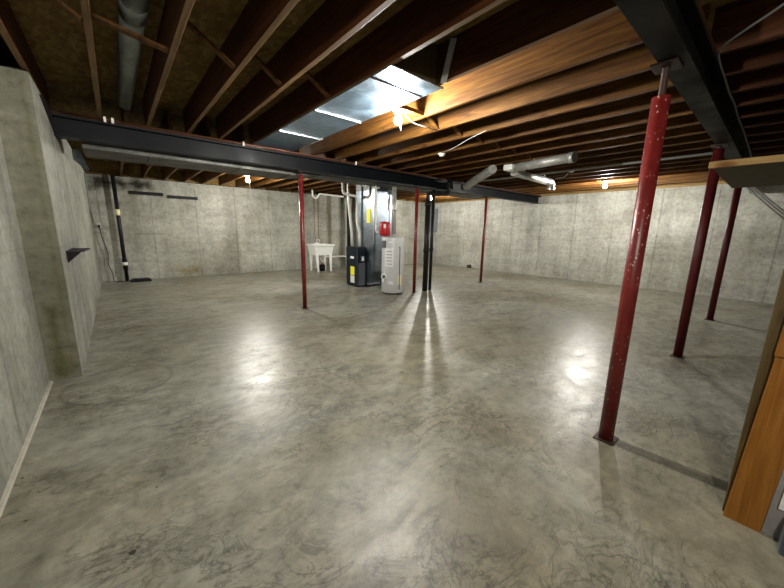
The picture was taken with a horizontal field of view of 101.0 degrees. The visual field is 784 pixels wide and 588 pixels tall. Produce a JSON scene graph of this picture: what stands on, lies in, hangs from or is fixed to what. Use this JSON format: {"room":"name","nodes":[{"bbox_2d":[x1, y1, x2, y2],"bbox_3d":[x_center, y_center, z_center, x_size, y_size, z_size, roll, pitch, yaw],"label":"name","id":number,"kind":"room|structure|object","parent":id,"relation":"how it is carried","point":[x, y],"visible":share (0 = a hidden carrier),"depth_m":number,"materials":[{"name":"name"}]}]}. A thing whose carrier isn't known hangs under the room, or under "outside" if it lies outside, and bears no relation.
{"room":"unfinished basement","nodes":[
{"label":"unfinished basement","id":0,"kind":"room"},
{"bbox_2d":[0,74,101,499],"bbox_3d":[-2.803,-0.376,2.253,0.550,2.660,15.700,-8,14,-39],"label":"wall","id":1,"kind":"structure","parent":0,"point":[24,376],"depth_m":2.67,"materials":[{"name":"concrete"}]},
{"bbox_2d":[0,381,52,517],"bbox_3d":[-0.552,1.467,-0.047,0.032,0.020,8.170,-8,14,-39],"label":"baseboard","id":2,"kind":"structure","parent":1,"relation":"attached to","point":[7,491],"depth_m":2.04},
{"bbox_2d":[0,66,82,381],"bbox_3d":[-3.203,-0.476,2.719,0.550,2.660,0.015,-8,14,-39],"label":"wall","id":3,"kind":"structure","parent":1,"relation":"attached to","point":[19,130],"depth_m":2.79,"materials":[{"name":"concrete"}]},
{"bbox_2d":[39,94,54,131],"bbox_3d":[-3.485,-1.831,3.266,0.012,0.215,0.720,-8,14,-39],"label":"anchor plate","id":4,"kind":"object","parent":1,"relation":"attached to","point":[46,107],"visible":1,"depth_m":3.29,"materials":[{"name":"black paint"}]},
{"bbox_2d":[66,248,89,262],"bbox_3d":[-3.371,-0.425,3.491,0.158,0.115,0.600,-8,14,-39],"label":"bracket","id":5,"kind":"object","parent":1,"relation":"attached to","point":[72,253],"visible":1,"depth_m":3.29,"materials":[{"name":"metal"}]},
{"bbox_2d":[72,149,88,170],"bbox_3d":[-5.176,-2.225,5.371,0.180,0.330,0.015,-8,14,-39],"label":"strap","id":6,"kind":"object","parent":1,"relation":"attached to","point":[77,156],"visible":1,"depth_m":5.35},
{"bbox_2d":[84,172,94,223],"bbox_3d":[-7.168,-2.244,7.653,0.024,1.133,0.723,-8,14,-39],"label":"conduit","id":7,"kind":"object","parent":1,"relation":"attached to","point":[84,172],"visible":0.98,"depth_m":7.41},
{"bbox_2d":[85,173,431,281],"bbox_3d":[-2.924,-2.212,11.541,11.450,2.660,1.050,-8,14,-39],"label":"wall","id":8,"kind":"structure","parent":0,"point":[223,231],"depth_m":9.80,"materials":[{"name":"concrete"}]},
{"bbox_2d":[129,191,162,195],"bbox_3d":[-6.544,-2.678,8.606,0.730,0.085,0.033,-8,14,-39],"label":"strip","id":9,"kind":"object","parent":8,"relation":"attached to","point":[130,192],"visible":1,"depth_m":8.58,"materials":[{"name":"black paint"}]},
{"bbox_2d":[6,66,350,197],"bbox_3d":[1.630,-2.349,5.761,11.820,0.020,15.280,-8,14,-39],"label":"trim","id":10,"kind":"structure","parent":8,"relation":"on","point":[6,66],"depth_m":9.03,"materials":[{"name":"wood"}]},
{"bbox_2d":[167,195,197,199],"bbox_3d":[-5.917,-2.725,9.135,0.730,0.085,0.033,-8,14,-39],"label":"strip","id":11,"kind":"object","parent":8,"relation":"attached to","point":[168,196],"visible":1,"depth_m":9.11,"materials":[{"name":"black paint"}]},
{"bbox_2d":[82,160,431,203],"bbox_3d":[-2.879,-3.654,11.157,11.550,0.320,0.800,-8,14,-39],"label":"trim","id":12,"kind":"structure","parent":8,"relation":"attached to","point":[96,167],"depth_m":8.65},
{"bbox_2d":[0,0,736,172],"bbox_3d":[1.629,-2.639,5.578,12.550,0.020,15.700,-8,14,-39],"label":"ceiling","id":13,"kind":"structure","parent":0,"point":[56,40],"depth_m":2.88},
{"bbox_2d":[117,0,148,109],"bbox_3d":[-1.032,-1.738,1.346,0.156,0.154,6.700,-8,14,-39],"label":"duct","id":14,"kind":"object","parent":13,"relation":"hanging from","point":[133,14],"visible":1,"depth_m":2.55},
{"bbox_2d":[311,189,343,198],"bbox_3d":[-2.187,-3.485,11.000,1.228,0.557,0.056,-8,14,-39],"label":"pipe","id":15,"kind":"object","parent":13,"relation":"attached to","point":[311,189],"visible":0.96,"depth_m":10.88,"materials":[{"name":"plastic"}]},
{"bbox_2d":[0,263,783,587],"bbox_3d":[1.571,0.367,6.171,12.550,0.150,15.700,-8,14,-39],"label":"floor","id":16,"kind":"structure","parent":0,"point":[219,430],"depth_m":2.25,"materials":[{"name":"concrete"}]},
{"bbox_2d":[110,175,128,280],"bbox_3d":[-6.971,-1.647,8.284,0.114,2.660,0.114,-8,14,-39],"label":"stack","id":17,"kind":"object","parent":16,"relation":"on","point":[117,210],"visible":0.95,"depth_m":8.25,"materials":[{"name":"black plastic"}]},
{"bbox_2d":[130,277,151,281],"bbox_3d":[-6.652,-0.378,8.562,0.440,0.075,0.260,-8,14,-39],"label":"cover","id":18,"kind":"object","parent":16,"relation":"on","point":[148,278],"visible":1,"depth_m":8.50,"materials":[{"name":"black paint"}]},
{"bbox_2d":[295,170,307,308],"bbox_3d":[-1.593,-0.924,5.767,0.150,2.420,0.130,-8,14,-39],"label":"steel post","id":19,"kind":"object","parent":16,"relation":"on","point":[300,176],"visible":1,"depth_m":5.73,"materials":[{"name":"metal"}]},
{"bbox_2d":[306,239,334,271],"bbox_3d":[-2.498,-1.366,11.309,0.780,1.107,0.623,-8,14,-39],"label":"utility sink","id":20,"kind":"object","parent":16,"relation":"on","point":[316,249],"visible":0.99,"depth_m":11.13,"materials":[{"name":"white plastic"}]},
{"bbox_2d":[306,244,334,255],"bbox_3d":[-2.487,-1.552,11.263,0.780,0.370,0.600,-8,14,-39],"label":"basin","id":21,"kind":"object","parent":20,"relation":"in","point":[314,249],"depth_m":11.08,"materials":[{"name":"white plastic"}]},
{"bbox_2d":[347,205,350,245],"bbox_3d":[-1.683,-2.392,12.575,0.176,2.660,0.176,-8,14,-39],"label":"pipe","id":22,"kind":"object","parent":16,"relation":"on","point":[348,223],"visible":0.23,"depth_m":12.51,"materials":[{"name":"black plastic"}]},
{"bbox_2d":[346,246,364,286],"bbox_3d":[-0.936,-0.718,8.401,0.250,1.020,0.588,-8,14,-39],"label":"furnace","id":23,"kind":"object","parent":16,"relation":"on","point":[355,255],"visible":0.98,"depth_m":8.26,"materials":[{"name":"black metal"}]},
{"bbox_2d":[347,183,353,245],"bbox_3d":[-1.054,-2.174,8.140,0.192,1.928,0.064,-8,14,-39],"label":"vent pipe","id":24,"kind":"object","parent":23,"relation":"on","point":[348,197],"visible":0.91,"depth_m":8.15,"materials":[{"name":"plastic"}]},
{"bbox_2d":[342,183,360,246],"bbox_3d":[-1.004,-2.147,8.002,0.531,1.926,0.108,-8,14,-39],"label":"vent pipe","id":25,"kind":"object","parent":23,"relation":"on","point":[343,190],"visible":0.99,"depth_m":8.12,"materials":[{"name":"plastic"}]},
{"bbox_2d":[356,185,391,286],"bbox_3d":[-0.460,-1.513,8.244,0.455,2.660,1.000,-8,14,-39],"label":"air duct","id":26,"kind":"object","parent":16,"relation":"on","point":[371,240],"visible":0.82,"depth_m":8.07,"materials":[{"name":"silver metal"}]},
{"bbox_2d":[380,190,391,283],"bbox_3d":[-0.211,-1.586,8.793,0.360,2.600,0.575,-8,14,-39],"label":"duct","id":27,"kind":"object","parent":16,"relation":"on","point":[391,190],"visible":0.08,"depth_m":8.43,"materials":[{"name":"silver metal"}]},
{"bbox_2d":[381,186,404,293],"bbox_3d":[0.013,-1.218,7.426,0.566,2.415,0.539,-1,11,-8],"label":"water heater","id":28,"kind":"object","parent":16,"relation":"on","point":[392,273],"visible":0.99,"depth_m":7.32,"materials":[{"name":"grey metal"}]},
{"bbox_2d":[375,185,378,232],"bbox_3d":[-0.334,-1.883,7.200,0.102,1.036,0.044,4,11,13],"label":"pipe","id":29,"kind":"object","parent":28,"relation":"attached to","point":[376,231],"visible":1,"depth_m":7.19,"materials":[{"name":"plastic"}]},
{"bbox_2d":[379,221,390,236],"bbox_3d":[-0.158,-1.464,7.285,0.250,0.335,0.250,-8,14,-39],"label":"tank","id":30,"kind":"object","parent":28,"relation":"on","point":[384,229],"visible":1,"depth_m":7.19,"materials":[{"name":"red metal"}]},
{"bbox_2d":[412,187,421,292],"bbox_3d":[0.550,-1.233,7.543,0.150,2.420,0.130,-8,14,-39],"label":"steel post","id":31,"kind":"object","parent":16,"relation":"on","point":[417,189],"visible":0.99,"depth_m":7.50,"materials":[{"name":"metal"}]},
{"bbox_2d":[51,110,540,203],"bbox_3d":[0.522,-2.540,7.239,11.540,0.260,0.180,-8,14,-39],"label":"steel beam","id":32,"kind":"structure","parent":31,"relation":"on","point":[66,126],"depth_m":4.83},
{"bbox_2d":[0,0,50,108],"bbox_3d":[-1.537,-1.615,0.911,0.040,0.298,7.060,-8,14,-39],"label":"joist","id":33,"kind":"object","parent":32,"relation":"on","point":[11,32],"visible":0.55,"depth_m":2.47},
{"bbox_2d":[52,0,82,22],"bbox_3d":[-2.074,-1.807,1.865,0.392,0.271,0.055,-8,14,-39],"label":"strut","id":34,"kind":"object","parent":33,"relation":"attached to","point":[60,3],"visible":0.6,"depth_m":1.96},
{"bbox_2d":[80,0,101,117],"bbox_3d":[-1.208,-1.663,1.184,0.040,0.298,7.060,-8,14,-39],"label":"joist","id":35,"kind":"object","parent":32,"relation":"on","point":[85,6],"visible":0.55,"depth_m":2.30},
{"bbox_2d":[91,12,167,52],"bbox_3d":[-1.778,-1.775,2.207,0.405,0.089,0.055,-8,14,-39],"label":"strut","id":36,"kind":"object","parent":35,"relation":"attached to","point":[95,17],"visible":0.93,"depth_m":2.19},
{"bbox_2d":[118,108,128,175],"bbox_3d":[-5.131,-2.715,6.130,0.040,0.298,5.650,-8,14,-39],"label":"joist","id":37,"kind":"object","parent":32,"relation":"on","point":[124,114],"visible":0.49,"depth_m":4.34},
{"bbox_2d":[141,108,172,177],"bbox_3d":[-4.779,-2.765,6.422,0.040,0.298,5.650,-8,14,-39],"label":"joist","id":38,"kind":"object","parent":32,"relation":"on","point":[166,122],"visible":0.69,"depth_m":4.55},
{"bbox_2d":[142,0,194,125],"bbox_3d":[-0.864,-1.712,1.470,0.040,0.298,7.060,-8,14,-39],"label":"joist","id":39,"kind":"object","parent":32,"relation":"on","point":[175,15],"visible":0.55,"depth_m":2.46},
{"bbox_2d":[186,20,235,68],"bbox_3d":[-1.399,-1.905,2.425,0.398,0.271,0.055,-8,14,-39],"label":"strut","id":40,"kind":"object","parent":39,"relation":"attached to","point":[196,31],"visible":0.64,"depth_m":2.44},
{"bbox_2d":[162,116,210,179],"bbox_3d":[-4.427,-2.816,6.713,0.040,0.298,5.650,-8,14,-39],"label":"joist","id":41,"kind":"object","parent":32,"relation":"on","point":[203,129],"visible":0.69,"depth_m":4.93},
{"bbox_2d":[182,124,244,181],"bbox_3d":[-4.075,-2.867,7.005,0.040,0.298,5.650,-8,14,-39],"label":"joist","id":42,"kind":"object","parent":32,"relation":"on","point":[237,135],"visible":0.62,"depth_m":5.28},
{"bbox_2d":[201,143,249,183],"bbox_3d":[-3.723,-2.918,7.297,0.040,0.298,5.650,-8,14,-39],"label":"joist","id":43,"kind":"object","parent":32,"relation":"on","point":[206,176],"visible":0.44,"depth_m":8.69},
{"bbox_2d":[183,0,298,133],"bbox_3d":[-0.531,-1.760,1.745,0.040,0.298,7.060,-8,14,-39],"label":"joist","id":44,"kind":"object","parent":32,"relation":"on","point":[259,19],"visible":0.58,"depth_m":2.48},
{"bbox_2d":[252,54,281,86],"bbox_3d":[-1.119,-1.960,2.733,0.358,0.270,0.055,-8,14,-39],"label":"strut","id":45,"kind":"object","parent":44,"relation":"attached to","point":[255,57],"visible":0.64,"depth_m":2.77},
{"bbox_2d":[63,111,429,176],"bbox_3d":[-1.404,-2.349,5.464,5.900,0.060,0.030,-8,14,-39],"label":"copper pipe","id":46,"kind":"object","parent":32,"relation":"attached to","point":[112,120],"visible":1,"depth_m":4.51,"materials":[{"name":"metal"}]},
{"bbox_2d":[218,148,301,184],"bbox_3d":[-3.371,-2.968,7.589,0.040,0.298,5.650,-8,14,-39],"label":"joist","id":47,"kind":"object","parent":32,"relation":"on","point":[225,178],"visible":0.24,"depth_m":8.85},
{"bbox_2d":[235,146,325,186],"bbox_3d":[-3.019,-3.019,7.880,0.040,0.298,5.650,-8,14,-39],"label":"joist","id":48,"kind":"object","parent":32,"relation":"on","point":[241,181],"visible":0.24,"depth_m":8.73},
{"bbox_2d":[81,142,485,198],"bbox_3d":[-0.747,-2.449,6.862,8.500,0.320,0.720,-8,14,-39],"label":"duct","id":49,"kind":"object","parent":48,"relation":"hanging from","point":[92,150],"visible":0.45,"depth_m":4.97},
{"bbox_2d":[251,150,347,187],"bbox_3d":[-2.667,-3.070,8.172,0.040,0.298,5.650,-8,14,-39],"label":"joist","id":50,"kind":"object","parent":32,"relation":"on","point":[331,154],"visible":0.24,"depth_m":9.03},
{"bbox_2d":[216,0,394,138],"bbox_3d":[-0.228,-1.804,1.996,0.040,0.298,7.060,-8,14,-39],"label":"joist","id":51,"kind":"object","parent":32,"relation":"on","point":[333,22],"visible":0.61,"depth_m":2.51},
{"bbox_2d":[304,71,329,97],"bbox_3d":[-0.759,-1.997,2.954,0.407,0.271,0.055,-8,14,-39],"label":"strut","id":52,"kind":"object","parent":51,"relation":"attached to","point":[307,74],"visible":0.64,"depth_m":3.00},
{"bbox_2d":[265,155,366,189],"bbox_3d":[-2.315,-3.121,8.464,0.040,0.298,5.650,-8,14,-39],"label":"joist","id":53,"kind":"object","parent":32,"relation":"on","point":[352,158],"visible":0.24,"depth_m":9.24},
{"bbox_2d":[279,160,385,190],"bbox_3d":[-1.963,-3.171,8.755,0.040,0.298,5.650,-8,14,-39],"label":"joist","id":54,"kind":"object","parent":32,"relation":"on","point":[372,163],"visible":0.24,"depth_m":9.25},
{"bbox_2d":[292,164,401,191],"bbox_3d":[-1.611,-3.222,9.047,0.040,0.298,5.650,-8,14,-39],"label":"joist","id":55,"kind":"object","parent":32,"relation":"on","point":[328,183],"visible":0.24,"depth_m":9.60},
{"bbox_2d":[305,168,410,192],"bbox_3d":[-1.259,-3.273,9.339,0.040,0.298,5.650,-8,14,-39],"label":"joist","id":56,"kind":"object","parent":32,"relation":"on","point":[408,169],"visible":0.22,"depth_m":10.04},
{"bbox_2d":[317,171,425,193],"bbox_3d":[-0.907,-3.324,9.630,0.040,0.298,5.650,-8,14,-39],"label":"joist","id":57,"kind":"object","parent":32,"relation":"on","point":[422,173],"visible":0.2,"depth_m":10.60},
{"bbox_2d":[248,0,505,144],"bbox_3d":[0.112,-1.853,2.278,0.040,0.298,7.060,-8,14,-39],"label":"joist","id":58,"kind":"object","parent":32,"relation":"on","point":[420,23],"visible":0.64,"depth_m":2.50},
{"bbox_2d":[253,64,443,151],"bbox_3d":[-0.818,-2.018,3.845,0.600,0.018,3.264,-8,14,-39],"label":"duct","id":59,"kind":"object","parent":58,"relation":"attached to","point":[392,87],"visible":1,"depth_m":3.28,"materials":[{"name":"metal"}]},
{"bbox_2d":[394,43,437,82],"bbox_3d":[0.186,-1.913,2.592,0.481,0.295,0.035,-8,14,-39],"label":"board","id":60,"kind":"object","parent":58,"relation":"attached to","point":[422,63],"visible":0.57,"depth_m":2.64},
{"bbox_2d":[328,174,443,194],"bbox_3d":[-0.555,-3.375,9.922,0.040,0.298,5.650,-8,14,-39],"label":"joist","id":61,"kind":"object","parent":32,"relation":"on","point":[438,175],"visible":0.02,"depth_m":10.96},
{"bbox_2d":[311,9,642,155],"bbox_3d":[0.194,-2.138,3.730,0.040,0.298,4.900,-8,14,-39],"label":"joist","id":62,"kind":"object","parent":32,"relation":"on","point":[610,33],"visible":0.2,"depth_m":2.71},
{"bbox_2d":[400,105,423,116],"bbox_3d":[0.149,-1.957,3.430,0.446,0.038,0.090,-8,14,-39],"label":"wood block","id":63,"kind":"object","parent":62,"relation":"attached to","point":[407,110],"visible":0.57,"depth_m":3.46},
{"bbox_2d":[392,107,403,130],"bbox_3d":[0.063,-1.830,3.390,0.124,0.200,0.124,-8,14,-39],"label":"holder","id":64,"kind":"object","parent":63,"relation":"attached to","point":[398,120],"visible":0.98,"depth_m":3.36,"materials":[{"name":"plastic"}]},
{"bbox_2d":[426,116,438,129],"bbox_3d":[0.401,-2.152,3.852,0.436,0.271,0.055,-8,14,-39],"label":"strut","id":65,"kind":"object","parent":62,"relation":"attached to","point":[429,118],"visible":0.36,"depth_m":3.94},
{"bbox_2d":[357,70,673,163],"bbox_3d":[0.920,-2.243,4.331,0.040,0.298,4.900,-8,14,-39],"label":"joist","id":66,"kind":"object","parent":32,"relation":"on","point":[647,81],"visible":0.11,"depth_m":3.53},
{"bbox_2d":[335,3,709,159],"bbox_3d":[0.557,-2.191,4.031,0.040,0.298,4.900,-8,14,-39],"label":"joist","id":67,"kind":"object","parent":32,"relation":"on","point":[636,59],"visible":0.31,"depth_m":3.13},
{"bbox_2d":[436,0,618,84],"bbox_3d":[0.514,-1.911,2.611,0.040,0.298,7.060,-8,14,-39],"label":"joist","id":68,"kind":"object","parent":32,"relation":"on","point":[524,24],"visible":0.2,"depth_m":2.21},
{"bbox_2d":[440,38,456,82],"bbox_3d":[0.459,-1.893,2.627,0.008,0.312,0.147,-8,14,-39],"label":"strap","id":69,"kind":"object","parent":68,"relation":"attached to","point":[452,43],"visible":1,"depth_m":2.62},
{"bbox_2d":[377,86,684,166],"bbox_3d":[1.282,-2.295,4.632,0.040,0.298,4.900,-8,14,-39],"label":"joist","id":70,"kind":"object","parent":32,"relation":"on","point":[640,102],"visible":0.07,"depth_m":3.91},
{"bbox_2d":[394,101,693,169],"bbox_3d":[1.645,-2.348,4.933,0.040,0.298,4.900,-8,14,-39],"label":"joist","id":71,"kind":"object","parent":32,"relation":"on","point":[681,108],"visible":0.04,"depth_m":4.29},
{"bbox_2d":[411,114,700,172],"bbox_3d":[2.008,-2.400,5.233,0.040,0.298,4.900,-8,14,-39],"label":"joist","id":72,"kind":"object","parent":32,"relation":"on","point":[691,119],"visible":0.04,"depth_m":4.64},
{"bbox_2d":[426,124,706,175],"bbox_3d":[2.371,-2.452,5.534,0.040,0.298,4.900,-8,14,-39],"label":"joist","id":73,"kind":"object","parent":32,"relation":"on","point":[694,129],"visible":0.18,"depth_m":4.95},
{"bbox_2d":[461,165,496,190],"bbox_3d":[1.827,-2.469,6.978,0.183,0.228,2.109,1,11,-2],"label":"flexible duct","id":74,"kind":"object","parent":73,"relation":"hanging from","point":[491,169],"visible":1,"depth_m":6.57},
{"bbox_2d":[503,151,577,172],"bbox_3d":[2.484,-2.206,5.468,0.289,0.164,1.265,-7,14,-34],"label":"duct","id":75,"kind":"object","parent":73,"relation":"hanging from","point":[571,157],"visible":1,"depth_m":5.31,"materials":[{"name":"silver metal"}]},
{"bbox_2d":[440,133,711,177],"bbox_3d":[2.733,-2.504,5.834,0.040,0.298,4.900,-8,14,-39],"label":"joist","id":76,"kind":"object","parent":32,"relation":"on","point":[702,137],"visible":0.06,"depth_m":4.94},
{"bbox_2d":[453,140,714,180],"bbox_3d":[3.096,-2.557,6.135,0.040,0.298,4.900,-8,14,-39],"label":"joist","id":77,"kind":"object","parent":32,"relation":"on","point":[705,144],"visible":0.04,"depth_m":5.36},
{"bbox_2d":[510,171,554,189],"bbox_3d":[2.943,-2.362,6.628,1.794,0.280,0.184,-9,15,-42],"label":"duct","id":78,"kind":"object","parent":77,"relation":"hanging from","point":[549,182],"visible":0.94,"depth_m":6.56,"materials":[{"name":"metal"}]},
{"bbox_2d":[465,147,716,181],"bbox_3d":[3.459,-2.609,6.435,0.040,0.298,4.900,-8,14,-39],"label":"joist","id":79,"kind":"object","parent":32,"relation":"on","point":[704,150],"visible":0.02,"depth_m":5.87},
{"bbox_2d":[477,155,723,184],"bbox_3d":[3.822,-2.661,6.736,0.040,0.298,4.900,-8,14,-39],"label":"joist","id":80,"kind":"object","parent":32,"relation":"on","point":[706,156],"visible":0.04,"depth_m":6.26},
{"bbox_2d":[486,157,725,185],"bbox_3d":[4.184,-2.714,7.037,0.040,0.298,4.900,-8,14,-39],"label":"joist","id":81,"kind":"object","parent":32,"relation":"on","point":[698,162],"visible":0.16,"depth_m":6.65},
{"bbox_2d":[505,168,708,189],"bbox_3d":[4.910,-2.818,7.638,0.040,0.298,4.900,-8,14,-39],"label":"joist","id":82,"kind":"object","parent":32,"relation":"on","point":[703,169],"visible":0.06,"depth_m":7.44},
{"bbox_2d":[513,172,708,190],"bbox_3d":[5.273,-2.871,7.938,0.040,0.298,4.900,-8,14,-39],"label":"joist","id":83,"kind":"object","parent":32,"relation":"on","point":[700,173],"visible":0.1,"depth_m":7.80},
{"bbox_2d":[521,175,719,192],"bbox_3d":[5.636,-2.923,8.239,0.040,0.298,4.900,-8,14,-39],"label":"joist","id":84,"kind":"object","parent":32,"relation":"on","point":[703,176],"visible":0.11,"depth_m":8.13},
{"bbox_2d":[529,177,722,193],"bbox_3d":[5.998,-2.975,8.540,0.040,0.298,4.900,-8,14,-39],"label":"joist","id":85,"kind":"object","parent":32,"relation":"on","point":[720,178],"visible":0.12,"depth_m":8.53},
{"bbox_2d":[428,190,434,289],"bbox_3d":[0.972,-1.292,7.906,0.098,2.410,0.100,-8,14,-39],"label":"stack","id":86,"kind":"object","parent":16,"relation":"on","point":[433,197],"visible":1,"depth_m":7.88,"materials":[{"name":"black plastic"}]},
{"bbox_2d":[422,179,452,290],"bbox_3d":[1.080,-1.391,7.775,0.664,2.660,0.152,-2,12,-14],"label":"stack","id":87,"kind":"object","parent":16,"relation":"on","point":[449,181],"visible":1,"depth_m":7.62,"materials":[{"name":"black plastic"}]},
{"bbox_2d":[479,196,487,282],"bbox_3d":[2.624,-1.532,9.261,0.150,2.420,0.130,-8,14,-39],"label":"steel post","id":88,"kind":"object","parent":16,"relation":"on","point":[486,198],"visible":1,"depth_m":9.23,"materials":[{"name":"metal"}]},
{"bbox_2d":[593,56,683,445],"bbox_3d":[1.571,-0.141,2.108,0.150,2.420,0.130,-8,14,-39],"label":"steel post","id":89,"kind":"object","parent":16,"relation":"on","point":[660,104],"visible":1,"depth_m":2.05,"materials":[{"name":"metal"}]},
{"bbox_2d":[670,143,728,358],"bbox_3d":[3.519,-0.422,3.722,0.150,2.420,0.130,-8,14,-39],"label":"steel post","id":90,"kind":"object","parent":16,"relation":"on","point":[717,155],"visible":1,"depth_m":3.69,"materials":[{"name":"metal"}]},
{"bbox_2d":[704,188,741,320],"bbox_3d":[5.654,-0.730,5.491,0.150,2.420,0.130,-8,14,-39],"label":"steel post","id":91,"kind":"object","parent":16,"relation":"on","point":[737,191],"visible":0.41,"depth_m":5.47,"materials":[{"name":"metal"}]},
{"bbox_2d":[722,268,783,532],"bbox_3d":[1.865,0.528,1.563,0.120,1.330,0.172,-8,14,-39],"label":"wooden panel","id":92,"kind":"object","parent":16,"relation":"on","point":[758,465],"visible":1,"depth_m":1.58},
{"bbox_2d":[778,523,783,556],"bbox_3d":[2.143,1.205,1.181,0.112,0.160,0.925,-8,14,-39],"label":"stair step","id":93,"kind":"structure","parent":16,"relation":"on","point":[781,537],"depth_m":1.50,"materials":[{"name":"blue carpet"}]},
{"bbox_2d":[480,152,712,181],"bbox_3d":[3.371,-2.418,6.360,0.040,0.040,4.640,-8,14,-39],"label":"joist","id":94,"kind":"object","parent":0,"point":[708,153],"visible":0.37,"depth_m":5.77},
{"bbox_2d":[432,184,783,303],"bbox_3d":[6.285,-1.687,9.783,0.300,2.660,15.700,-8,14,-39],"label":"wall","id":95,"kind":"structure","parent":0,"point":[580,237],"depth_m":9.29,"materials":[{"name":"concrete"}]},
{"bbox_2d":[430,209,437,231],"bbox_3d":[1.877,-3.299,14.472,0.145,1.000,0.350,-8,14,-39],"label":"breaker panel","id":96,"kind":"object","parent":95,"relation":"attached to","point":[436,210],"visible":0.55,"depth_m":14.36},
{"bbox_2d":[435,180,726,202],"bbox_3d":[6.221,-3.135,9.418,0.040,0.320,15.100,-8,14,-39],"label":"trim","id":97,"kind":"structure","parent":95,"relation":"on","point":[699,183],"depth_m":9.40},
{"bbox_2d":[614,0,757,192],"bbox_3d":[4.351,-1.843,4.080,9.840,0.260,0.135,-8,14,-39],"label":"steel beam","id":98,"kind":"structure","parent":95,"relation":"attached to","point":[669,29],"depth_m":1.98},
{"bbox_2d":[496,164,708,187],"bbox_3d":[4.547,-2.766,7.337,0.040,0.298,4.900,-8,14,-39],"label":"joist","id":99,"kind":"object","parent":98,"relation":"on","point":[703,165],"visible":0.06,"depth_m":7.06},
{"bbox_2d":[711,0,783,54],"bbox_3d":[3.664,-1.446,0.562,0.040,0.298,4.490,-8,14,-39],"label":"joist","id":100,"kind":"object","parent":98,"relation":"on","point":[730,19],"visible":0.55,"depth_m":2.11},
{"bbox_2d":[717,3,783,156],"bbox_3d":[3.564,-1.753,3.267,4.802,0.122,0.369,-10,16,-44],"label":"cable","id":101,"kind":"object","parent":98,"relation":"attached to","point":[781,5],"visible":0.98,"depth_m":2.14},
{"bbox_2d":[720,38,783,76],"bbox_3d":[4.027,-1.498,0.863,0.040,0.298,4.490,-8,14,-39],"label":"joist","id":102,"kind":"object","parent":98,"relation":"on","point":[768,54],"visible":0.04,"depth_m":2.40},
{"bbox_2d":[726,63,783,93],"bbox_3d":[4.389,-1.551,1.163,0.040,0.298,4.490,-8,14,-39],"label":"joist","id":103,"kind":"object","parent":98,"relation":"on","point":[773,75],"visible":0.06,"depth_m":2.70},
{"bbox_2d":[732,83,783,107],"bbox_3d":[4.752,-1.603,1.464,0.040,0.298,4.490,-8,14,-39],"label":"joist","id":104,"kind":"object","parent":98,"relation":"on","point":[776,92],"visible":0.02,"depth_m":3.00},
{"bbox_2d":[737,99,783,118],"bbox_3d":[5.115,-1.655,1.764,0.040,0.298,4.490,-8,14,-39],"label":"joist","id":105,"kind":"object","parent":98,"relation":"on","point":[773,107],"visible":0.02,"depth_m":3.30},
{"bbox_2d":[741,112,783,128],"bbox_3d":[5.478,-1.708,2.065,0.040,0.298,4.490,-8,14,-39],"label":"joist","id":106,"kind":"object","parent":98,"relation":"on","point":[776,118],"visible":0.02,"depth_m":3.60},
{"bbox_2d":[744,123,783,136],"bbox_3d":[5.840,-1.760,2.365,0.040,0.298,4.490,-8,14,-39],"label":"joist","id":107,"kind":"object","parent":98,"relation":"on","point":[775,128],"visible":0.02,"depth_m":3.90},
{"bbox_2d":[747,132,783,143],"bbox_3d":[6.203,-1.812,2.666,0.040,0.298,4.490,-8,14,-39],"label":"joist","id":108,"kind":"object","parent":98,"relation":"on","point":[774,136],"visible":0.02,"depth_m":4.21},
{"bbox_2d":[750,140,783,149],"bbox_3d":[6.566,-1.865,2.967,0.040,0.298,4.490,-8,14,-39],"label":"joist","id":109,"kind":"object","parent":98,"relation":"on","point":[778,143],"visible":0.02,"depth_m":4.50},
{"bbox_2d":[752,146,783,154],"bbox_3d":[6.929,-1.917,3.267,0.040,0.298,4.490,-8,14,-39],"label":"joist","id":110,"kind":"object","parent":98,"relation":"on","point":[774,149],"visible":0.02,"depth_m":4.81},
{"bbox_2d":[753,152,783,156],"bbox_3d":[7.292,-1.969,3.568,0.040,0.298,4.490,-8,14,-39],"label":"joist","id":111,"kind":"object","parent":98,"relation":"on","point":[779,153],"visible":0.02,"depth_m":5.11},
{"bbox_2d":[745,187,783,219],"bbox_3d":[6.880,-1.274,5.621,4.243,0.827,0.026,-5,13,-27],"label":"cable","id":112,"kind":"object","parent":95,"relation":"attached to","point":[747,188],"visible":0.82,"depth_m":4.97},
{"bbox_2d":[749,187,783,215],"bbox_3d":[6.881,-1.324,5.611,4.243,0.809,0.026,-5,13,-27],"label":"cable","id":113,"kind":"object","parent":95,"relation":"attached to","point":[751,188],"visible":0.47,"depth_m":4.99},
{"bbox_2d":[753,187,783,211],"bbox_3d":[6.881,-1.365,5.603,4.243,0.794,0.026,-5,13,-27],"label":"cable","id":114,"kind":"object","parent":95,"relation":"attached to","point":[755,188],"visible":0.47,"depth_m":5.02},
{"bbox_2d":[761,468,783,539],"bbox_3d":[2.699,0.132,0.499,0.105,2.550,2.432,-8,14,-39],"label":"wall","id":115,"kind":"structure","parent":0,"point":[773,522],"depth_m":1.58,"materials":[{"name":"grey paint"}]},
{"bbox_2d":[778,492,783,510],"bbox_3d":[1.894,0.483,1.432,0.017,1.130,0.051,-8,14,-39],"label":"trim","id":116,"kind":"structure","parent":115,"relation":"attached to","point":[781,504],"depth_m":1.54,"materials":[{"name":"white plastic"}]},
{"bbox_3d":[4.634,0.198,1.774,1.900,2.000,0.130,-8,14,-39],"label":"wall","id":117,"kind":"structure","parent":0,"visible":0},
{"bbox_2d":[708,154,783,187],"bbox_3d":[3.932,-0.930,2.426,1.900,0.135,2.070,-8,14,-39],"label":"shelf","id":118,"kind":"structure","parent":117,"relation":"on","point":[763,170],"depth_m":2.79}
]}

